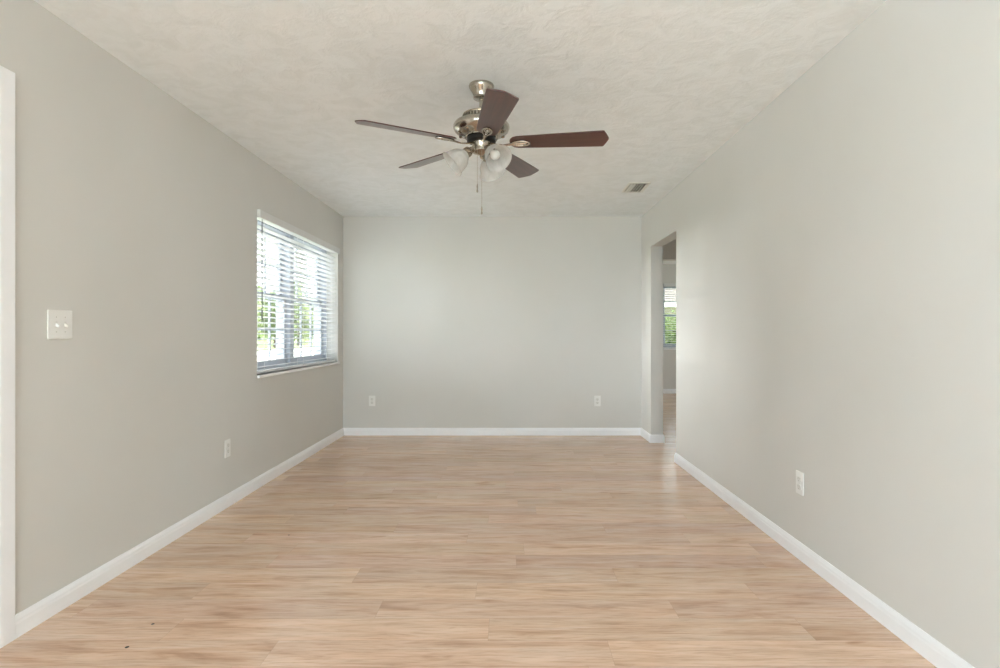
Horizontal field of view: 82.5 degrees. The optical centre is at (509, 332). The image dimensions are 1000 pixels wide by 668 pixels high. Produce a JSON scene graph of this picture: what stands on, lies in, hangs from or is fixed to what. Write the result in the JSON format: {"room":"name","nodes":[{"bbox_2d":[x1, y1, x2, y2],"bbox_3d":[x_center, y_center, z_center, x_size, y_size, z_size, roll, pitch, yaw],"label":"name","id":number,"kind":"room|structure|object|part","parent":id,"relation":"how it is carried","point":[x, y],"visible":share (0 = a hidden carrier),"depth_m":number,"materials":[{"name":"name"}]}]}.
{"room":"empty living room","nodes":[
{"label":"empty living room","id":0,"kind":"room"},
{"bbox_2d":[0,0,342,614],"bbox_3d":[-1.986,-0.077,0.808,0.260,2.440,11.337,0,0,0],"label":"wall","id":1,"kind":"structure","parent":0,"point":[136,214],"depth_m":2.76,"materials":[{"name":"paint"}]},
{"bbox_2d":[0,65,14,648],"bbox_3d":[-1.848,0.087,1.567,0.016,2.111,1.113,0,0,0],"label":"trim","id":2,"kind":"structure","parent":1,"relation":"attached to","point":[7,77],"depth_m":2.08,"materials":[{"name":"white paint"}]},
{"bbox_2d":[47,309,71,338],"bbox_3d":[-1.846,-0.034,2.350,0.020,0.120,0.127,0,0,0],"label":"light switch","id":3,"kind":"object","parent":1,"relation":"attached to","point":[59,322],"visible":1,"depth_m":2.34,"materials":[{"name":"white plastic"}]},
{"bbox_2d":[15,428,343,638],"bbox_3d":[-1.849,1.101,0.878,0.013,0.084,10.957,0,0,0],"label":"baseboard","id":4,"kind":"structure","parent":1,"relation":"attached to","point":[39,612],"depth_m":2.84,"materials":[{"name":"white paint"}]},
{"bbox_2d":[225,439,230,457],"bbox_3d":[-1.852,0.759,3.747,0.008,0.116,0.071,0,0,0],"label":"wall outlet","id":5,"kind":"object","parent":1,"relation":"attached to","point":[228,441],"visible":1,"depth_m":3.74,"materials":[{"name":"white plastic"}]},
{"bbox_2d":[257,220,339,377],"bbox_3d":[-1.970,-0.288,5.178,0.272,1.247,1.977,0,0,0],"label":"window","id":6,"kind":"structure","parent":1,"relation":"in","point":[321,347],"depth_m":5.13,"materials":[{"name":"white plastic"}]},
{"bbox_3d":[-2.068,-0.582,4.681,0.034,0.584,0.906,0,0,0],"label":"sash","id":7,"kind":"part","parent":6,"relation":"part of","materials":[{"name":"clear glass"}]},
{"bbox_3d":[-2.028,-0.028,4.681,0.034,0.606,0.906,0,0,0],"label":"sash","id":8,"kind":"part","parent":6,"relation":"part of","materials":[{"name":"clear glass"}]},
{"bbox_2d":[257,209,339,373],"bbox_3d":[-1.880,-0.300,5.178,0.096,1.219,1.967,0,0,0],"label":"window blind","id":9,"kind":"object","parent":6,"relation":"attached to","point":[262,216],"visible":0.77,"depth_m":4.99,"materials":[{"name":"white plastic"}]},
{"bbox_3d":[-1.899,-0.284,4.354,0.055,1.155,0.003,0,0,0],"label":"ladder cord","id":10,"kind":"part","parent":9,"relation":"part of","materials":[{"name":"white fabric"}]},
{"bbox_3d":[-1.899,0.298,5.178,0.050,0.022,1.951,0,0,0],"label":"rail","id":11,"kind":"part","parent":9,"relation":"part of","materials":[{"name":"white plastic"}]},
{"bbox_3d":[-1.899,-0.284,5.178,0.055,1.155,0.003,0,0,0],"label":"ladder cord","id":12,"kind":"part","parent":9,"relation":"part of","materials":[{"name":"white fabric"}]},
{"bbox_3d":[-1.899,-0.284,6.001,0.055,1.155,0.003,0,0,0],"label":"ladder cord","id":13,"kind":"part","parent":9,"relation":"part of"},
{"bbox_3d":[-1.903,0.324,5.178,0.139,0.022,1.975,0,0,0],"label":"sill","id":14,"kind":"part","parent":6,"relation":"part of","materials":[{"name":"white paint"}]},
{"bbox_3d":[-2.068,-0.582,5.676,0.034,0.584,0.906,0,0,0],"label":"sash","id":15,"kind":"part","parent":6,"relation":"part of","materials":[{"name":"clear glass"}]},
{"bbox_3d":[-2.028,-0.028,5.676,0.034,0.606,0.906,0,0,0],"label":"sash","id":16,"kind":"part","parent":6,"relation":"part of","materials":[{"name":"clear glass"}]},
{"bbox_2d":[34,0,886,263],"bbox_3d":[2.572,-1.357,3.085,9.376,0.120,15.890,0,0,0],"label":"ceiling","id":17,"kind":"structure","parent":0,"point":[668,83],"depth_m":2.91,"materials":[{"name":"white paint"}]},
{"bbox_2d":[355,80,608,213],"bbox_3d":[-0.114,-0.955,2.962,1.240,0.684,1.249,0,0,0],"label":"ceiling fan","id":18,"kind":"object","parent":17,"relation":"hanging from","point":[482,126],"visible":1,"depth_m":2.92,"materials":[{"name":"brown wood"}]},
{"bbox_3d":[-0.501,-0.991,2.789,0.509,0.006,0.143,0,13,-29],"label":"blade","id":19,"kind":"part","parent":18,"relation":"part of","materials":[{"name":"brown wood"}]},
{"bbox_3d":[-0.442,-0.991,3.261,0.509,0.006,0.143,0,12,43],"label":"blade","id":20,"kind":"part","parent":18,"relation":"part of","materials":[{"name":"brown wood"}]},
{"bbox_3d":[-0.276,-0.887,2.958,0.138,0.138,0.146,0,0,-12],"label":"lamp shade","id":21,"kind":"part","parent":18,"relation":"part of","materials":[{"name":"white glass"}]},
{"bbox_3d":[-0.102,-0.887,3.109,0.146,0.138,0.138,0,0,20],"label":"lamp shade","id":22,"kind":"part","parent":18,"relation":"part of","materials":[{"name":"white glass"}]},
{"bbox_3d":[-0.079,-0.909,2.897,0.053,0.069,0.073,0,0,-38],"label":"bulb","id":23,"kind":"part","parent":18,"relation":"part of","materials":[{"name":"white glass"}]},
{"bbox_3d":[-0.070,-0.991,2.588,0.143,0.006,0.509,13,-2,-11],"label":"blade","id":24,"kind":"part","parent":18,"relation":"part of","materials":[{"name":"brown wood"}]},
{"bbox_3d":[-0.066,-0.887,2.881,0.146,0.138,0.138,0,0,-38],"label":"lamp shade","id":25,"kind":"part","parent":18,"relation":"part of","materials":[{"name":"white glass"}]},
{"bbox_3d":[0.025,-0.991,3.351,0.143,0.006,0.509,-14,-6,24],"label":"blade","id":26,"kind":"part","parent":18,"relation":"part of","materials":[{"name":"brown wood"}]},
{"bbox_3d":[0.254,-0.991,2.935,0.509,0.006,0.143,0,-12,7],"label":"blade","id":27,"kind":"part","parent":18,"relation":"part of","materials":[{"name":"brown wood"}]},
{"bbox_2d":[622,182,650,192],"bbox_3d":[1.126,-1.288,5.080,0.192,0.018,0.330,0,0,0],"label":"ceiling vent","id":28,"kind":"object","parent":17,"relation":"in","point":[633,187],"visible":1,"depth_m":5.04,"materials":[{"name":"metal"}]},
{"bbox_2d":[0,393,936,667],"bbox_3d":[2.572,1.203,3.085,9.376,0.120,15.890,0,0,0],"label":"floor","id":29,"kind":"structure","parent":0,"point":[369,551],"depth_m":2.61,"materials":[{"name":"wood"}]},
{"bbox_2d":[343,217,640,427],"bbox_3d":[-0.130,-0.077,6.417,3.453,2.440,0.120,0,0,0],"label":"wall","id":30,"kind":"structure","parent":0,"point":[449,322],"depth_m":6.36,"materials":[{"name":"paint"}]},
{"bbox_2d":[369,396,374,405],"bbox_3d":[-1.532,0.759,6.353,0.071,0.116,0.008,0,0,0],"label":"wall outlet","id":31,"kind":"object","parent":30,"relation":"attached to","point":[371,398],"visible":1,"depth_m":6.35,"materials":[{"name":"white plastic"}]},
{"bbox_2d":[343,428,640,434],"bbox_3d":[-0.192,1.101,6.351,3.328,0.084,0.013,0,0,0],"label":"baseboard","id":32,"kind":"structure","parent":30,"relation":"attached to","point":[347,431],"depth_m":6.34,"materials":[{"name":"white paint"}]},
{"bbox_2d":[594,396,600,405],"bbox_3d":[0.979,0.761,6.353,0.071,0.116,0.008,0,0,0],"label":"wall outlet","id":33,"kind":"object","parent":30,"relation":"attached to","point":[597,399],"visible":1,"depth_m":6.35,"materials":[{"name":"white plastic"}]},
{"bbox_2d":[663,264,675,388],"bbox_3d":[4.366,-0.077,10.900,5.788,2.440,0.260,0,0,0],"label":"wall","id":34,"kind":"structure","parent":0,"point":[669,270],"depth_m":10.77,"materials":[{"name":"paint"}]},
{"bbox_2d":[663,287,675,349],"bbox_3d":[3.428,-0.306,10.884,1.045,1.252,0.272,0,0,0],"label":"window","id":35,"kind":"structure","parent":34,"relation":"in","point":[664,301],"depth_m":10.93,"materials":[{"name":"white plastic"}]},
{"bbox_2d":[663,283,675,347],"bbox_3d":[3.426,-0.318,10.794,1.035,1.224,0.096,0,0,0],"label":"window blind","id":36,"kind":"object","parent":35,"relation":"attached to","point":[664,284],"visible":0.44,"depth_m":10.81,"materials":[{"name":"white plastic"}]},
{"bbox_3d":[3.428,-0.601,10.982,0.969,0.587,0.034,0,0,0],"label":"sash","id":37,"kind":"part","parent":35,"relation":"part of","materials":[{"name":"white plastic"}]},
{"bbox_3d":[3.428,-0.044,10.942,0.969,0.609,0.034,0,0,0],"label":"sash","id":38,"kind":"part","parent":35,"relation":"part of","materials":[{"name":"clear glass"}]},
{"bbox_2d":[663,389,675,392],"bbox_3d":[4.298,1.101,10.764,5.403,0.084,0.013,0,0,0],"label":"baseboard","id":39,"kind":"structure","parent":34,"relation":"attached to","point":[664,390],"depth_m":10.76,"materials":[{"name":"white paint"}]},
{"bbox_2d":[663,239,675,260],"bbox_3d":[4.298,-1.127,7.490,5.403,0.340,0.140,0,0,0],"label":"wall header","id":40,"kind":"structure","parent":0,"point":[669,250],"depth_m":7.42,"materials":[{"name":"paint"}]},
{"bbox_2d":[641,0,999,667],"bbox_3d":[1.534,-0.077,0.878,0.125,2.440,10.957,0,0,0],"label":"wall","id":41,"kind":"structure","parent":0,"point":[838,255],"depth_m":2.36,"materials":[{"name":"paint"}]},
{"bbox_2d":[796,470,803,495],"bbox_3d":[1.468,0.760,2.886,0.008,0.116,0.071,0,0,0],"label":"wall outlet","id":42,"kind":"object","parent":41,"relation":"attached to","point":[799,475],"visible":1,"depth_m":2.88,"materials":[{"name":"white plastic"}]},
{"bbox_2d":[641,428,974,667],"bbox_3d":[1.534,1.101,1.200,0.151,0.084,11.600,0,0,0],"label":"baseboard","id":43,"kind":"structure","parent":41,"relation":"attached to","point":[936,653],"depth_m":2.51,"materials":[{"name":"white paint"}]},
{"label":"outside","id":44,"kind":"structure","parent":0,"visible":0},
{"bbox_2d":[258,338,313,350],"bbox_3d":[-40.000,1.593,50.000,200.000,0.300,220.000,0,0,0],"label":"ground","id":45,"kind":"structure","parent":44,"point":[306,345],"depth_m":70.31,"materials":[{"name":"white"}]},
{"bbox_2d":[258,301,265,320],"bbox_3d":[-22.934,-1.159,48.132,4.840,5.230,4.127,0,0,16],"label":"tree","id":46,"kind":"object","parent":45,"relation":"on","point":[259,313],"visible":0.02,"depth_m":48.04,"materials":[{"name":"green plant"}]},
{"bbox_2d":[258,291,267,336],"bbox_3d":[-31.929,-1.809,68.892,6.247,6.522,4.664,0,0,-6],"label":"tree","id":47,"kind":"object","parent":45,"relation":"on","point":[259,324],"visible":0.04,"depth_m":69.50,"materials":[{"name":"green plant"}]},
{"bbox_2d":[258,289,299,347],"bbox_3d":[-22.870,-1.579,55.983,4.539,6.068,4.193,0,0,0],"label":"tree","id":48,"kind":"object","parent":45,"relation":"on","point":[272,304],"visible":0.14,"depth_m":55.46,"materials":[{"name":"green plant"}]},
{"bbox_2d":[258,282,313,340],"bbox_3d":[-48.500,-6.103,105.965,9.086,16.032,169.434,0,0,0],"label":"treeline","id":49,"kind":"object","parent":45,"relation":"on","point":[259,286],"visible":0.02,"depth_m":120.70,"materials":[{"name":"green plant"}]},
{"bbox_2d":[294,297,313,345],"bbox_3d":[-23.830,-1.419,63.255,4.540,5.753,5.324,0,0,-10],"label":"tree","id":50,"kind":"object","parent":45,"relation":"on","point":[305,308],"visible":0.21,"depth_m":62.98,"materials":[{"name":"green plant"}]},
{"bbox_2d":[665,310,675,342],"bbox_3d":[4.703,0.378,16.346,1.491,2.138,1.590,0,0,10],"label":"shrub","id":51,"kind":"object","parent":45,"relation":"on","point":[670,337],"visible":0.13,"depth_m":16.04,"materials":[{"name":"green plant"}]},
{"bbox_2d":[665,290,675,336],"bbox_3d":[8.500,-0.807,27.000,14.240,4.500,8.080,0,0,0],"label":"house","id":52,"kind":"structure","parent":45,"relation":"on","point":[668,310],"depth_m":23.60,"materials":[{"name":"paint"}]},
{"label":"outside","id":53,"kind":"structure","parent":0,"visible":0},
{"bbox_2d":[258,347,313,360],"bbox_3d":[-15.500,1.433,50.000,8.000,0.020,220.000,0,0,0],"label":"road","id":54,"kind":"structure","parent":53,"point":[260,358],"depth_m":39.18,"materials":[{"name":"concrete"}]}
]}

